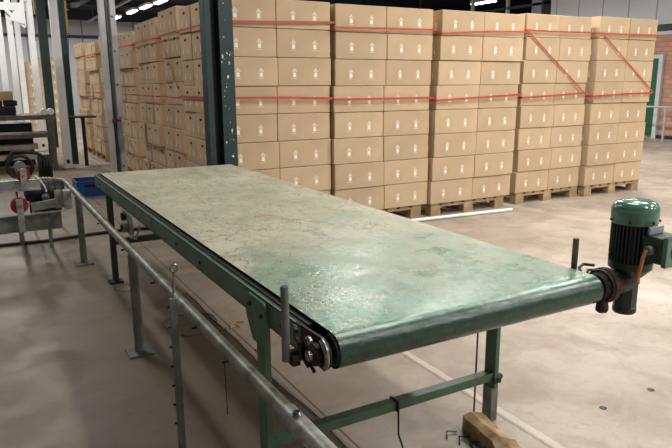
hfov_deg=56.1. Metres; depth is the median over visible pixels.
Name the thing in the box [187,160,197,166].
carton
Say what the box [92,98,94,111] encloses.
carton
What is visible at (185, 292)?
cable
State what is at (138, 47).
carton
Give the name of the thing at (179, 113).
carton
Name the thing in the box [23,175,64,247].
motor
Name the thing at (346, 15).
carton
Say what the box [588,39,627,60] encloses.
carton
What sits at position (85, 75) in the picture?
carton
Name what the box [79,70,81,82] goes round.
carton
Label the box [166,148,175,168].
carton
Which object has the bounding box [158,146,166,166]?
carton
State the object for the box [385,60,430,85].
carton
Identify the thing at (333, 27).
strap
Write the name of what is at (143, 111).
carton
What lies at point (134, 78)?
carton
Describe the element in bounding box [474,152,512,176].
carton
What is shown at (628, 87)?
carton
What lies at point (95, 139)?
carton
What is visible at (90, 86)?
carton
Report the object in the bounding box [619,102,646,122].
carton
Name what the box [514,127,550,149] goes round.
carton
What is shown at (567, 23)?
carton
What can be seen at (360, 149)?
carton
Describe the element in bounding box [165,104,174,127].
carton
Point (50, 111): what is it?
roll
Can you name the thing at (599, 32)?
strap
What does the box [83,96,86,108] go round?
carton
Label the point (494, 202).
wooden pallet
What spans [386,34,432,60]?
carton
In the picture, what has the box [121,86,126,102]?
carton
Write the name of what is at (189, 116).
carton
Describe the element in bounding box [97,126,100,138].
carton
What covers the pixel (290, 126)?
carton
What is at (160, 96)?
strap
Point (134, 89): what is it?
carton
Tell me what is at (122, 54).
carton
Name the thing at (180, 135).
carton
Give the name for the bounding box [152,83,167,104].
carton
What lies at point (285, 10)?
carton
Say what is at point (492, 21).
carton
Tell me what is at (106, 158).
wooden pallet
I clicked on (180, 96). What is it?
strap
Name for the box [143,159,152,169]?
carton
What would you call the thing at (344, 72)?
carton
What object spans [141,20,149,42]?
carton
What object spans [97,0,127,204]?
upright
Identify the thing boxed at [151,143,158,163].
carton
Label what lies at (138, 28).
carton
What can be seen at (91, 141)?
carton
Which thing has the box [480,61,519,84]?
carton
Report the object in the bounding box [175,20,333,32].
strap
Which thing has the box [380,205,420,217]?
wooden pallet
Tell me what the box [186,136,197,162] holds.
carton
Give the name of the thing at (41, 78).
carton
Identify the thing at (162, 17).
carton
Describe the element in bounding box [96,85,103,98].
carton
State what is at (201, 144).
carton
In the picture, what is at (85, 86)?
carton
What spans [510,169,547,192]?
carton
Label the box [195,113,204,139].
carton
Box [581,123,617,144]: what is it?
carton
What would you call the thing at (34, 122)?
carton
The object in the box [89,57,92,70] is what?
carton
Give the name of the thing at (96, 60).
carton
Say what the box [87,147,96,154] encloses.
wooden pallet
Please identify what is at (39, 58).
carton
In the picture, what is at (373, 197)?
carton
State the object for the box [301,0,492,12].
trim
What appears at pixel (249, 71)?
carton
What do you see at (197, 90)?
carton
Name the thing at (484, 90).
carton
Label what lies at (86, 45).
carton
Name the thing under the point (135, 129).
carton
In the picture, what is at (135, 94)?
strap
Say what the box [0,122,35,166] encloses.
base cabinet
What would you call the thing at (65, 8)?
sling
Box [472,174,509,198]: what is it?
carton
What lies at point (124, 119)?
carton
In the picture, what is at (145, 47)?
carton
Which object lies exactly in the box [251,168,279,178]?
carton
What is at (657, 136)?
baseboard
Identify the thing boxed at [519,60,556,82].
carton
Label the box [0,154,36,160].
plank
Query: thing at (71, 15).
trim
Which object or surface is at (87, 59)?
carton
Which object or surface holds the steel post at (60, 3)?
on the floor
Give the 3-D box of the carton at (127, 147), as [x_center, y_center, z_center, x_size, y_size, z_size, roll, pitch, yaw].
[-3.273,-1.387,10.698,0.598,0.263,0.392,-7,14,-29]
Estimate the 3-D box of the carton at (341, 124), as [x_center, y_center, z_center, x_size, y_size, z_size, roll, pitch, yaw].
[0.151,-1.076,6.773,0.595,0.262,0.386,-7,14,-29]
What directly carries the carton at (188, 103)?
on the carton at (189, 116)
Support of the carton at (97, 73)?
on the carton at (99, 88)
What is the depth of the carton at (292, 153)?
6.39 m
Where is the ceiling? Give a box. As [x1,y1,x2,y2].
[0,0,531,13]
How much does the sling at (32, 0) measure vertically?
2.860 m
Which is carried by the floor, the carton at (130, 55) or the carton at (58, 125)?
the carton at (58, 125)
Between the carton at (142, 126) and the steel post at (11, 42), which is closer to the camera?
the carton at (142, 126)
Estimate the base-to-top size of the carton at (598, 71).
0.267 m
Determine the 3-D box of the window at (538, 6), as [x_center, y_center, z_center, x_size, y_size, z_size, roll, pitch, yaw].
[3.029,-7.056,26.501,0.200,5.200,15.360,-7,14,-29]
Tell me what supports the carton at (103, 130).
on the carton at (104, 143)
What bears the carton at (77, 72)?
on the carton at (78, 86)
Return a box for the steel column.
[198,0,237,165]
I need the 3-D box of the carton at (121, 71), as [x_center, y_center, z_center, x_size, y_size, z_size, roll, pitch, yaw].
[-3.275,-2.433,10.483,0.598,0.263,0.392,-7,14,-28]
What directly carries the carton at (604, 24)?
on the carton at (601, 49)
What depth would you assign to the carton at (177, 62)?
7.38 m
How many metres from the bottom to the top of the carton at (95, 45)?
0.267 m
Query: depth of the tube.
7.20 m
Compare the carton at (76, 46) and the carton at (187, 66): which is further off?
the carton at (76, 46)
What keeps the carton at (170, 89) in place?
on the carton at (169, 108)
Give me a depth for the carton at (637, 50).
8.43 m
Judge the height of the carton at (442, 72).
0.262 m
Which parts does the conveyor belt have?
leg, foot plate, rating plate, leg, guide rod, bearing plate, leg, guide rod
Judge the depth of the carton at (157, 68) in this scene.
8.19 m
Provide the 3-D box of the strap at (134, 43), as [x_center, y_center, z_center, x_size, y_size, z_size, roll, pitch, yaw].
[-2.333,-2.502,8.700,0.700,0.038,1.274,-7,14,-29]
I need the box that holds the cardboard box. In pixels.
[0,91,12,99]
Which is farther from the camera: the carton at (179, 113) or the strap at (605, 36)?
the strap at (605, 36)
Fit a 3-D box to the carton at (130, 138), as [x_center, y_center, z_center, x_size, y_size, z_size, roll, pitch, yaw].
[-3.068,-1.313,10.363,0.598,0.263,0.392,-7,14,-29]
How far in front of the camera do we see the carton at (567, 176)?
8.25 m
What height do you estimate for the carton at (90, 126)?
0.274 m
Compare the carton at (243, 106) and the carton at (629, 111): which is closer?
the carton at (243, 106)
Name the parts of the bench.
leg, leg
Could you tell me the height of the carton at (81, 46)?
0.274 m
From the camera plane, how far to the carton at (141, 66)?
9.01 m
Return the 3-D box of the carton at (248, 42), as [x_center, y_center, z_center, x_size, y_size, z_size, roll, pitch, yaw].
[-0.917,-1.734,6.042,0.585,0.264,0.386,-7,14,-29]
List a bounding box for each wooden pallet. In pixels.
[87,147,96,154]
[96,151,109,161]
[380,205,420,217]
[421,196,503,215]
[503,186,576,204]
[559,180,637,196]
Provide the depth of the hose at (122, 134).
7.91 m
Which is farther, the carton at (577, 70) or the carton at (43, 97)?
the carton at (43, 97)
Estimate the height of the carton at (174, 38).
0.274 m
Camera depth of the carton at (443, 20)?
6.92 m
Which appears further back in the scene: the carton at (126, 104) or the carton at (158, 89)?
the carton at (126, 104)
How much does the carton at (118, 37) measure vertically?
0.263 m
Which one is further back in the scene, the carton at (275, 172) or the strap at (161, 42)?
the strap at (161, 42)
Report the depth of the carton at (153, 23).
8.13 m
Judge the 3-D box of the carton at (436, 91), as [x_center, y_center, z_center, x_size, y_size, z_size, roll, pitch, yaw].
[1.284,-1.466,7.270,0.614,0.262,0.386,-7,14,-29]
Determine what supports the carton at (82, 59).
on the carton at (85, 75)
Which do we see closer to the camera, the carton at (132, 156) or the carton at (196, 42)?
the carton at (196, 42)
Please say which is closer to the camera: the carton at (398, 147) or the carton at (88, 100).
the carton at (398, 147)
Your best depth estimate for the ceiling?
30.19 m
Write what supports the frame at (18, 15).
attached to the steel post at (28, 3)
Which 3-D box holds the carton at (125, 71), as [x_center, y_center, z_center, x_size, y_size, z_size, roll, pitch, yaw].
[-3.074,-2.361,10.151,0.598,0.263,0.392,-7,14,-29]
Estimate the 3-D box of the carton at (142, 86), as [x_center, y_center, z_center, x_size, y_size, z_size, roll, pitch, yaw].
[-2.516,-1.915,9.214,0.598,0.270,0.392,-7,14,-29]
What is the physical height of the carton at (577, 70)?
0.265 m
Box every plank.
[0,143,37,150]
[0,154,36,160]
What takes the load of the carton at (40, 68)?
on the carton at (41, 78)
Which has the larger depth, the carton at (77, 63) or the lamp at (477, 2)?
the lamp at (477, 2)
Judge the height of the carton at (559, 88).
0.265 m
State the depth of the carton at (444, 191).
7.29 m
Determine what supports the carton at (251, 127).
on the carton at (253, 155)
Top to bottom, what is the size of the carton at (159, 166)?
0.270 m
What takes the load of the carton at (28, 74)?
on the carton at (29, 83)
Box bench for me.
[0,113,58,169]
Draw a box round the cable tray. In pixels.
[85,0,130,23]
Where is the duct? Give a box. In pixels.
[71,0,89,7]
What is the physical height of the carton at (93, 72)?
0.267 m
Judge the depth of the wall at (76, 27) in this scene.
32.40 m
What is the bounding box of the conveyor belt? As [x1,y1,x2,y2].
[94,164,626,447]
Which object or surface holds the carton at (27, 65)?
on the carton at (28, 74)
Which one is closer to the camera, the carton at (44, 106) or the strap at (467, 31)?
the strap at (467, 31)
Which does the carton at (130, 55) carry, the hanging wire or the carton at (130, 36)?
the carton at (130, 36)
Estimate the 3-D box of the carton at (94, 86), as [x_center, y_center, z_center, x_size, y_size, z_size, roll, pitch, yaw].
[-4.574,-2.684,12.788,0.598,0.267,0.392,-7,14,-28]
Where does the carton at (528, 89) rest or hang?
on the carton at (534, 116)
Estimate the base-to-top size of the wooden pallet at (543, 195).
0.143 m
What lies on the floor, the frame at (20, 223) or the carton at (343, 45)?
the frame at (20, 223)
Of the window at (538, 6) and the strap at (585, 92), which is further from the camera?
the window at (538, 6)
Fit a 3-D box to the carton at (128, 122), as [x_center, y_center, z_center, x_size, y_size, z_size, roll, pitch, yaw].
[-3.086,-1.577,10.318,0.598,0.263,0.392,-7,14,-29]
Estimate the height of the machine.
0.260 m
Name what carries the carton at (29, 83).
on the carton at (30, 92)
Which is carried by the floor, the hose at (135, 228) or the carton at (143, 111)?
the hose at (135, 228)
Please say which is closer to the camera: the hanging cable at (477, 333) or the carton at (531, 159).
the hanging cable at (477, 333)
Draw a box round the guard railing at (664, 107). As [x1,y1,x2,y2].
[646,105,671,141]
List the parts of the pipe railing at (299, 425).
post, foot plate, post, foot plate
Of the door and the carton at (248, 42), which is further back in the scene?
the door
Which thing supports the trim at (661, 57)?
attached to the wall at (660, 10)
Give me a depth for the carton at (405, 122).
6.89 m
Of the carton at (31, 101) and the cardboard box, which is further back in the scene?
the carton at (31, 101)
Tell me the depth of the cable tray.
24.42 m
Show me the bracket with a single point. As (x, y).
(126, 225)
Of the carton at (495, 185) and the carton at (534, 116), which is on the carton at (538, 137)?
the carton at (534, 116)
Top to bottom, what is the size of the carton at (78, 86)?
0.274 m
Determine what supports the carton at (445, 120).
on the carton at (464, 143)
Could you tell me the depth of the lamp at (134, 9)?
23.66 m
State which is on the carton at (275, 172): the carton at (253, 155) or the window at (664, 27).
the carton at (253, 155)
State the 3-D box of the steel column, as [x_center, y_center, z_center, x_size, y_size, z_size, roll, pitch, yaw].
[-1.057,-2.330,5.418,0.300,5.200,0.170,-7,14,-29]
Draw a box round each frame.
[0,0,25,27]
[0,168,72,244]
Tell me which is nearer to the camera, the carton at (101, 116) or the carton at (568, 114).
the carton at (568, 114)
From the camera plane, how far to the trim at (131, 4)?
28.77 m
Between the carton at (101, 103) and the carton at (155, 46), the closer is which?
the carton at (155, 46)
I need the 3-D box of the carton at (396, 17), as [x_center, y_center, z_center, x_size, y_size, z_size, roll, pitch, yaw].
[0.694,-2.183,6.831,0.603,0.262,0.386,-7,14,-29]
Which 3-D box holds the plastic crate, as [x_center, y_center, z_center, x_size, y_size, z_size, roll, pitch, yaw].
[-3.465,-0.525,8.845,0.400,0.212,0.470,-7,14,-29]
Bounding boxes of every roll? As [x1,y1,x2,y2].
[40,108,47,114]
[47,108,53,114]
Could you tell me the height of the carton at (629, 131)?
0.267 m
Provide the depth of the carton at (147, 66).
8.65 m
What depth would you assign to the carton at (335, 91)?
6.53 m
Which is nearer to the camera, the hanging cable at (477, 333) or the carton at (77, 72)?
the hanging cable at (477, 333)
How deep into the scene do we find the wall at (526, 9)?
31.35 m
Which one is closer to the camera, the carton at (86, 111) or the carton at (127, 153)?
the carton at (127, 153)
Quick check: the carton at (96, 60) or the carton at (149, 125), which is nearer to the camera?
the carton at (149, 125)
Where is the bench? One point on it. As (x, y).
(50, 133)
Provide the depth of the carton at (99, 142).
12.84 m
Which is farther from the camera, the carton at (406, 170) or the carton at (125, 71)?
the carton at (125, 71)
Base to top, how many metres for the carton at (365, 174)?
0.262 m
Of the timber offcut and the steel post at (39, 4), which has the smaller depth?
the timber offcut
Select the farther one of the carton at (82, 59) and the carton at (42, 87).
the carton at (42, 87)
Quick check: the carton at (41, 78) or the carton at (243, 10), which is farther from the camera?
the carton at (41, 78)
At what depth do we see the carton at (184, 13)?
6.50 m
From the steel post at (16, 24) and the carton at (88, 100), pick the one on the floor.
the steel post at (16, 24)
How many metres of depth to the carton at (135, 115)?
9.64 m
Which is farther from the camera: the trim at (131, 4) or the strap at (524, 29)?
the trim at (131, 4)
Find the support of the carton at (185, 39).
on the carton at (187, 66)
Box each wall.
[0,17,317,113]
[387,7,531,85]
[550,0,671,137]
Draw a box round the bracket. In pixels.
[120,209,140,239]
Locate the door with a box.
[644,58,658,134]
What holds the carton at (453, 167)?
on the carton at (444, 191)
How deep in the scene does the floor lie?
3.50 m
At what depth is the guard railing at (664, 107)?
16.00 m
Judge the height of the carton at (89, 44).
0.267 m
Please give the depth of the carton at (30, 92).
19.41 m
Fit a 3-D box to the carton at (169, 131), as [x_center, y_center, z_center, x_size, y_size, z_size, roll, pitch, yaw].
[-1.830,-1.103,8.031,0.598,0.274,0.392,-7,14,-29]
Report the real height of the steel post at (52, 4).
5.000 m
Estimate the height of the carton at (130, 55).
0.263 m
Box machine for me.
[0,100,16,115]
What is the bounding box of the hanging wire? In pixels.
[224,358,227,414]
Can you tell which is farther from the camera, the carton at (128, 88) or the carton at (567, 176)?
the carton at (128, 88)
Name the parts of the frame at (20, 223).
gusset plate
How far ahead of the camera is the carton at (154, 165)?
8.95 m
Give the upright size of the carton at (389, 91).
0.262 m
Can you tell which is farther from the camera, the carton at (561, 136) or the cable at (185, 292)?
the carton at (561, 136)
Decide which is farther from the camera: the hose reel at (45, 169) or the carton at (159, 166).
the carton at (159, 166)
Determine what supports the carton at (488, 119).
on the carton at (499, 141)
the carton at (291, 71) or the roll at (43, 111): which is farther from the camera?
the roll at (43, 111)
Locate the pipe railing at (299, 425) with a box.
[0,177,336,447]
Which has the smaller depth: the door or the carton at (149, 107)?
the carton at (149, 107)
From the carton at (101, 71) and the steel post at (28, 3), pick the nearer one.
the carton at (101, 71)
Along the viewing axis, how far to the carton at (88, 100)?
13.56 m
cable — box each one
[185,292,346,447]
[397,403,403,447]
[473,333,478,411]
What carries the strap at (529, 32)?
attached to the carton at (577, 70)
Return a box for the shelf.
[0,131,48,138]
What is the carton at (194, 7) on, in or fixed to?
on the carton at (196, 42)
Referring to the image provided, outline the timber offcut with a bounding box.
[462,411,520,447]
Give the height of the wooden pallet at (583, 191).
0.143 m
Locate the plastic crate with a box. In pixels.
[71,176,104,196]
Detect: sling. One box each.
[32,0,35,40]
[64,0,69,65]
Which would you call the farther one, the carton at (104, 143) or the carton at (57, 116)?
the carton at (57, 116)
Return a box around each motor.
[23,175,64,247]
[608,197,671,314]
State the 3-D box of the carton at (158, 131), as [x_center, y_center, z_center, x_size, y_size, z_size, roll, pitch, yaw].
[-2.164,-1.222,8.618,0.598,0.270,0.392,-7,14,-28]
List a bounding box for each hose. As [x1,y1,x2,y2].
[0,227,148,246]
[121,133,141,169]
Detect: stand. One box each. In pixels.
[68,115,95,165]
[167,264,185,447]
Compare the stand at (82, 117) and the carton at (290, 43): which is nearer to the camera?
the carton at (290, 43)
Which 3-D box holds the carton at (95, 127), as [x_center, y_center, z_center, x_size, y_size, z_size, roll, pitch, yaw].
[-4.763,-1.966,13.303,0.598,0.267,0.392,-7,14,-29]
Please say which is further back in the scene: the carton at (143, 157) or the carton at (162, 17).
the carton at (143, 157)
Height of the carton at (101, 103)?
0.267 m
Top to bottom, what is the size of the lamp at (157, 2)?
0.982 m
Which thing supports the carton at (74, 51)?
on the carton at (77, 63)
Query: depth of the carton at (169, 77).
7.73 m
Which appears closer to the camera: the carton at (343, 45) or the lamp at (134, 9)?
the carton at (343, 45)
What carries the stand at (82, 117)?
on the floor
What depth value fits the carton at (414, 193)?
7.05 m
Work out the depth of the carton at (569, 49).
7.90 m
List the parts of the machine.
knob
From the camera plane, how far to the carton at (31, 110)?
19.51 m
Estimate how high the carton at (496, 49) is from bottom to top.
0.262 m
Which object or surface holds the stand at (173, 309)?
on the floor
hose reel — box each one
[5,150,47,212]
[37,154,56,211]
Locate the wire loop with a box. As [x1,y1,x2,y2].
[163,313,216,335]
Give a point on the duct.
(77, 3)
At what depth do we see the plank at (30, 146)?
11.35 m
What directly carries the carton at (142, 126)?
on the carton at (148, 146)
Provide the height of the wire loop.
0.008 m
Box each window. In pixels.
[366,0,550,85]
[657,24,671,31]
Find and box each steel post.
[0,12,12,121]
[4,0,22,121]
[11,0,29,121]
[24,0,48,151]
[35,0,58,146]
[48,0,75,169]
[57,0,78,163]
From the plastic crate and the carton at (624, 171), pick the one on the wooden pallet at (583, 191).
the carton at (624, 171)
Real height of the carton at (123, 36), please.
0.263 m
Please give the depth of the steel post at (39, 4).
15.09 m
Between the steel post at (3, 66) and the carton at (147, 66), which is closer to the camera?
the carton at (147, 66)
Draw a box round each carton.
[17,62,31,70]
[18,71,32,79]
[19,80,33,88]
[20,89,34,98]
[21,98,35,107]
[22,107,35,113]
[23,120,37,125]
[32,125,37,130]
[37,57,53,66]
[39,67,54,76]
[40,77,55,85]
[41,86,56,95]
[42,96,57,104]
[43,105,58,114]
[44,115,59,123]
[45,124,60,132]
[73,45,75,57]
[75,44,78,57]
[75,58,79,70]
[76,71,79,82]
[77,83,80,95]
[78,43,87,56]
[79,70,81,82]
[79,83,82,95]
[80,56,86,69]
[80,96,83,108]
[81,70,89,82]
[82,83,89,96]
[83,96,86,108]
[84,109,93,122]
[85,44,88,57]
[86,58,91,71]
[86,96,92,109]
[87,123,93,135]
[88,43,92,56]
[88,135,94,148]
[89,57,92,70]
[89,72,92,84]
[89,85,93,98]
[91,41,100,56]
[92,56,101,70]
[92,71,95,84]
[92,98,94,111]
[93,85,96,98]
[94,99,98,112]
[94,125,97,137]
[94,137,97,150]
[95,71,102,84]
[95,112,98,125]
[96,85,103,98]
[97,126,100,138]
[97,139,101,152]
[98,99,103,112]
[98,113,105,126]
[100,68,103,82]
[100,127,107,140]
[101,140,108,154]
[117,35,121,51]
[119,51,130,68]
[120,69,123,85]
[121,33,126,50]
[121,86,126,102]
[122,102,125,118]
[123,69,129,85]
[124,119,126,134]
[125,50,138,67]
[125,103,133,119]
[125,135,128,151]
[126,31,135,49]
[126,86,131,102]
[126,120,132,136]
[126,151,130,167]
[128,68,160,85]
[128,136,133,153]
[129,104,141,121]
[130,153,135,169]
[131,86,140,103]
[132,121,138,138]
[133,138,145,156]
[135,23,142,43]
[135,43,143,63]
[136,156,145,170]
[138,122,147,141]
[139,64,144,82]
[140,84,145,102]
[140,103,148,122]
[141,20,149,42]
[141,42,151,62]
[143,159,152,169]
[144,63,151,82]
[145,84,153,103]
[145,142,152,160]
[146,103,154,123]
[146,123,156,143]
[148,17,159,40]
[148,40,163,61]
[150,162,158,169]
[151,62,182,82]
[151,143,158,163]
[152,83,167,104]
[152,125,167,146]
[154,104,165,125]
[158,10,167,35]
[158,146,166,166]
[158,164,166,168]
[161,35,172,58]
[164,58,178,81]
[164,127,174,150]
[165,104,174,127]
[166,6,184,32]
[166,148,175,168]
[167,82,174,104]
[170,33,180,57]
[173,57,182,80]
[173,82,182,105]
[174,105,185,129]
[174,128,186,153]
[175,151,186,167]
[178,5,191,34]
[180,33,195,60]
[182,60,194,85]
[182,86,193,111]
[185,111,195,137]
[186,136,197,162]
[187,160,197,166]
[190,2,199,31]
[192,31,200,58]
[193,59,202,85]
[193,86,203,112]
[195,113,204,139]
[197,139,206,165]
[232,0,275,27]
[233,27,275,57]
[234,57,277,85]
[235,86,276,114]
[236,114,276,142]
[237,141,279,169]
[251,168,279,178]
[272,29,329,57]
[274,0,329,30]
[277,58,330,85]
[277,86,329,113]
[277,112,329,140]
[278,138,330,167]
[279,164,330,190]
[318,59,385,85]
[320,190,329,193]
[327,3,385,32]
[328,111,382,138]
[328,136,382,164]
[330,32,386,59]
[330,86,383,112]
[330,161,383,189]
[330,186,383,209]
[381,134,427,160]
[382,110,428,135]
[383,86,428,110]
[383,158,427,184]
[383,181,427,208]
[384,7,432,34]
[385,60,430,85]
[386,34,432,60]
[422,85,478,109]
[427,35,482,60]
[427,178,471,203]
[428,132,475,157]
[428,155,473,180]
[429,109,477,133]
[431,61,480,84]
[432,10,484,36]
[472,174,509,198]
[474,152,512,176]
[475,107,515,131]
[475,130,514,153]
[478,85,517,107]
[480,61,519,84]
[482,37,522,61]
[483,12,524,37]
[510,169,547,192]
[512,148,550,171]
[513,105,553,127]
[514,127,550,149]
[517,83,553,105]
[519,13,559,37]
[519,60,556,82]
[522,37,559,60]
[547,166,578,189]
[550,125,581,147]
[550,146,581,168]
[553,83,585,104]
[553,104,584,126]
[556,61,588,82]
[558,38,590,60]
[559,15,591,38]
[578,163,613,185]
[580,144,616,165]
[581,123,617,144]
[584,82,622,102]
[584,103,619,124]
[587,61,625,81]
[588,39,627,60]
[590,16,630,39]
[612,161,640,182]
[614,141,642,162]
[617,122,645,142]
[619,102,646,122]
[621,82,650,102]
[624,61,652,81]
[626,18,657,40]
[626,40,654,60]
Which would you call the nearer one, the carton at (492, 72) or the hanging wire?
the hanging wire
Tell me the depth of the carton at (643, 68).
8.48 m
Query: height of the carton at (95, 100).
0.267 m
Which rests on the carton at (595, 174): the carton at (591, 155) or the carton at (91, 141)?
the carton at (591, 155)
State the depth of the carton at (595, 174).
8.47 m
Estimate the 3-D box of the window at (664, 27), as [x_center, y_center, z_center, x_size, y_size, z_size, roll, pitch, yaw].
[12.381,-3.771,10.254,0.180,0.200,22.700,-7,14,-29]
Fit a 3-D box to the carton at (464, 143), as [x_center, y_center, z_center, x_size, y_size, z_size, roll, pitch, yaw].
[1.274,-0.943,7.372,0.614,0.262,0.386,-7,14,-29]
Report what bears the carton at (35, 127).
on the floor
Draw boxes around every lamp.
[125,0,138,13]
[138,0,152,9]
[153,0,167,4]
[470,0,496,4]
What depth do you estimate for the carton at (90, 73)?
12.94 m
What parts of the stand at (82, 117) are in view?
leg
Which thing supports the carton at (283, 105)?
on the carton at (290, 126)
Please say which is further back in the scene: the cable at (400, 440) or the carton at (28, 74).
the carton at (28, 74)
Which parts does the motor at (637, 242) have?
rating plate, lid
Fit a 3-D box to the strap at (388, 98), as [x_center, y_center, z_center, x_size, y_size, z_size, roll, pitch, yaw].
[0.425,-1.367,6.853,1.272,0.024,0.459,-7,14,-29]
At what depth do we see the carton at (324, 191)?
6.60 m
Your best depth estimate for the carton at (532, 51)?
7.62 m
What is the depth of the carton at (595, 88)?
8.23 m
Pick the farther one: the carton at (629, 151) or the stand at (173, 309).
the carton at (629, 151)
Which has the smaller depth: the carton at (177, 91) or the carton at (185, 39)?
the carton at (185, 39)
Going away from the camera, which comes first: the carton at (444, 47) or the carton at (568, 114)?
the carton at (444, 47)
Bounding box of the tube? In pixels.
[412,208,512,221]
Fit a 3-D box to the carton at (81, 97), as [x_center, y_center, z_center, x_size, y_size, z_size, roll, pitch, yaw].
[-5.546,-2.810,14.499,0.598,0.274,0.392,-7,14,-28]
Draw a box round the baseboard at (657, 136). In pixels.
[656,135,671,139]
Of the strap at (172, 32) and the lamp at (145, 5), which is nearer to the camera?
the strap at (172, 32)
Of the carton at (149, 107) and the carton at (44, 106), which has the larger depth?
the carton at (44, 106)
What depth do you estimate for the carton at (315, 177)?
6.47 m
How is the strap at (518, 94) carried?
attached to the carton at (436, 91)
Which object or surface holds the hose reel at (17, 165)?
on the floor
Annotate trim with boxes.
[0,0,187,8]
[0,9,157,38]
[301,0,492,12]
[651,54,664,138]
[657,21,671,34]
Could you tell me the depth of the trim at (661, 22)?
16.48 m
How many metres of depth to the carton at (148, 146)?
9.21 m
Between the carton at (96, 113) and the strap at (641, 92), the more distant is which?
the carton at (96, 113)
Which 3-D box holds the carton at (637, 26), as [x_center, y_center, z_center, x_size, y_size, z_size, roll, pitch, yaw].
[3.998,-2.620,8.532,0.562,0.267,0.386,-7,14,-29]
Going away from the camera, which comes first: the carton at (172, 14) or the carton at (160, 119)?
the carton at (172, 14)
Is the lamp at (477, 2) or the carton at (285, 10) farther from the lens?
the lamp at (477, 2)
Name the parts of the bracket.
knob, plate, wire arm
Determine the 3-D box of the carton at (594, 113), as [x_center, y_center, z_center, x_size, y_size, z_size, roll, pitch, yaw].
[3.469,-1.496,8.495,0.580,0.267,0.386,-7,14,-29]
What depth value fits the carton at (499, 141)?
7.50 m
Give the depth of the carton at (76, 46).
13.73 m
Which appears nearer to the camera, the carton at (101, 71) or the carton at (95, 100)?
the carton at (101, 71)
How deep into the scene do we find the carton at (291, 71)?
6.21 m
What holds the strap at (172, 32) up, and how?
attached to the carton at (162, 17)
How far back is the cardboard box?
11.05 m
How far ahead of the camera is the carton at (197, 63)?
6.36 m
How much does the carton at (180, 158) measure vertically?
0.274 m
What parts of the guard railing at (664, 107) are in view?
rail, post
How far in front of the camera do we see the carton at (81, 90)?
13.95 m
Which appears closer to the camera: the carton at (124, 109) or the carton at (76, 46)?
the carton at (124, 109)
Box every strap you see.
[131,38,160,44]
[135,94,159,96]
[156,32,179,37]
[160,96,182,98]
[161,42,177,87]
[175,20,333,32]
[179,95,333,99]
[330,26,436,30]
[330,97,433,100]
[429,93,522,101]
[432,31,528,34]
[517,91,589,98]
[524,29,594,33]
[529,32,583,91]
[585,92,652,96]
[591,32,659,35]
[605,36,652,91]
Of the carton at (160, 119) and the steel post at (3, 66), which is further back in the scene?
the steel post at (3, 66)
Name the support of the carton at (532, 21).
on the carton at (532, 51)
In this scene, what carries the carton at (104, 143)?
on the wooden pallet at (106, 158)
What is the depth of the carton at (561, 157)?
8.19 m
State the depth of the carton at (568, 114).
8.06 m
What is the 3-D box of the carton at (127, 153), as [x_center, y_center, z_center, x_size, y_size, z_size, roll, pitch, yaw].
[-3.261,-1.133,10.786,0.598,0.263,0.392,-7,14,-29]
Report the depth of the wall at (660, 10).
16.96 m
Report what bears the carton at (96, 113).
on the carton at (98, 127)
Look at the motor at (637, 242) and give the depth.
2.36 m
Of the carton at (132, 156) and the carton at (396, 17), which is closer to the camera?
the carton at (396, 17)
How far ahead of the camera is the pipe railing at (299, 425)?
2.54 m
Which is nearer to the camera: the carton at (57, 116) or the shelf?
the shelf
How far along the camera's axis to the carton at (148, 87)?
8.70 m
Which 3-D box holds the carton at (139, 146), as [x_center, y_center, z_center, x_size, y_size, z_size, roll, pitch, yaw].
[-2.874,-1.238,10.019,0.598,0.263,0.392,-7,14,-28]
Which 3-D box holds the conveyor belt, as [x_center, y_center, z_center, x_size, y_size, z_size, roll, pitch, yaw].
[-0.461,0.215,3.806,1.370,0.929,4.001,-7,14,-29]
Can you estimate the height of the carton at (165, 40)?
0.274 m
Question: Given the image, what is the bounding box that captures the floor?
[0,114,671,447]

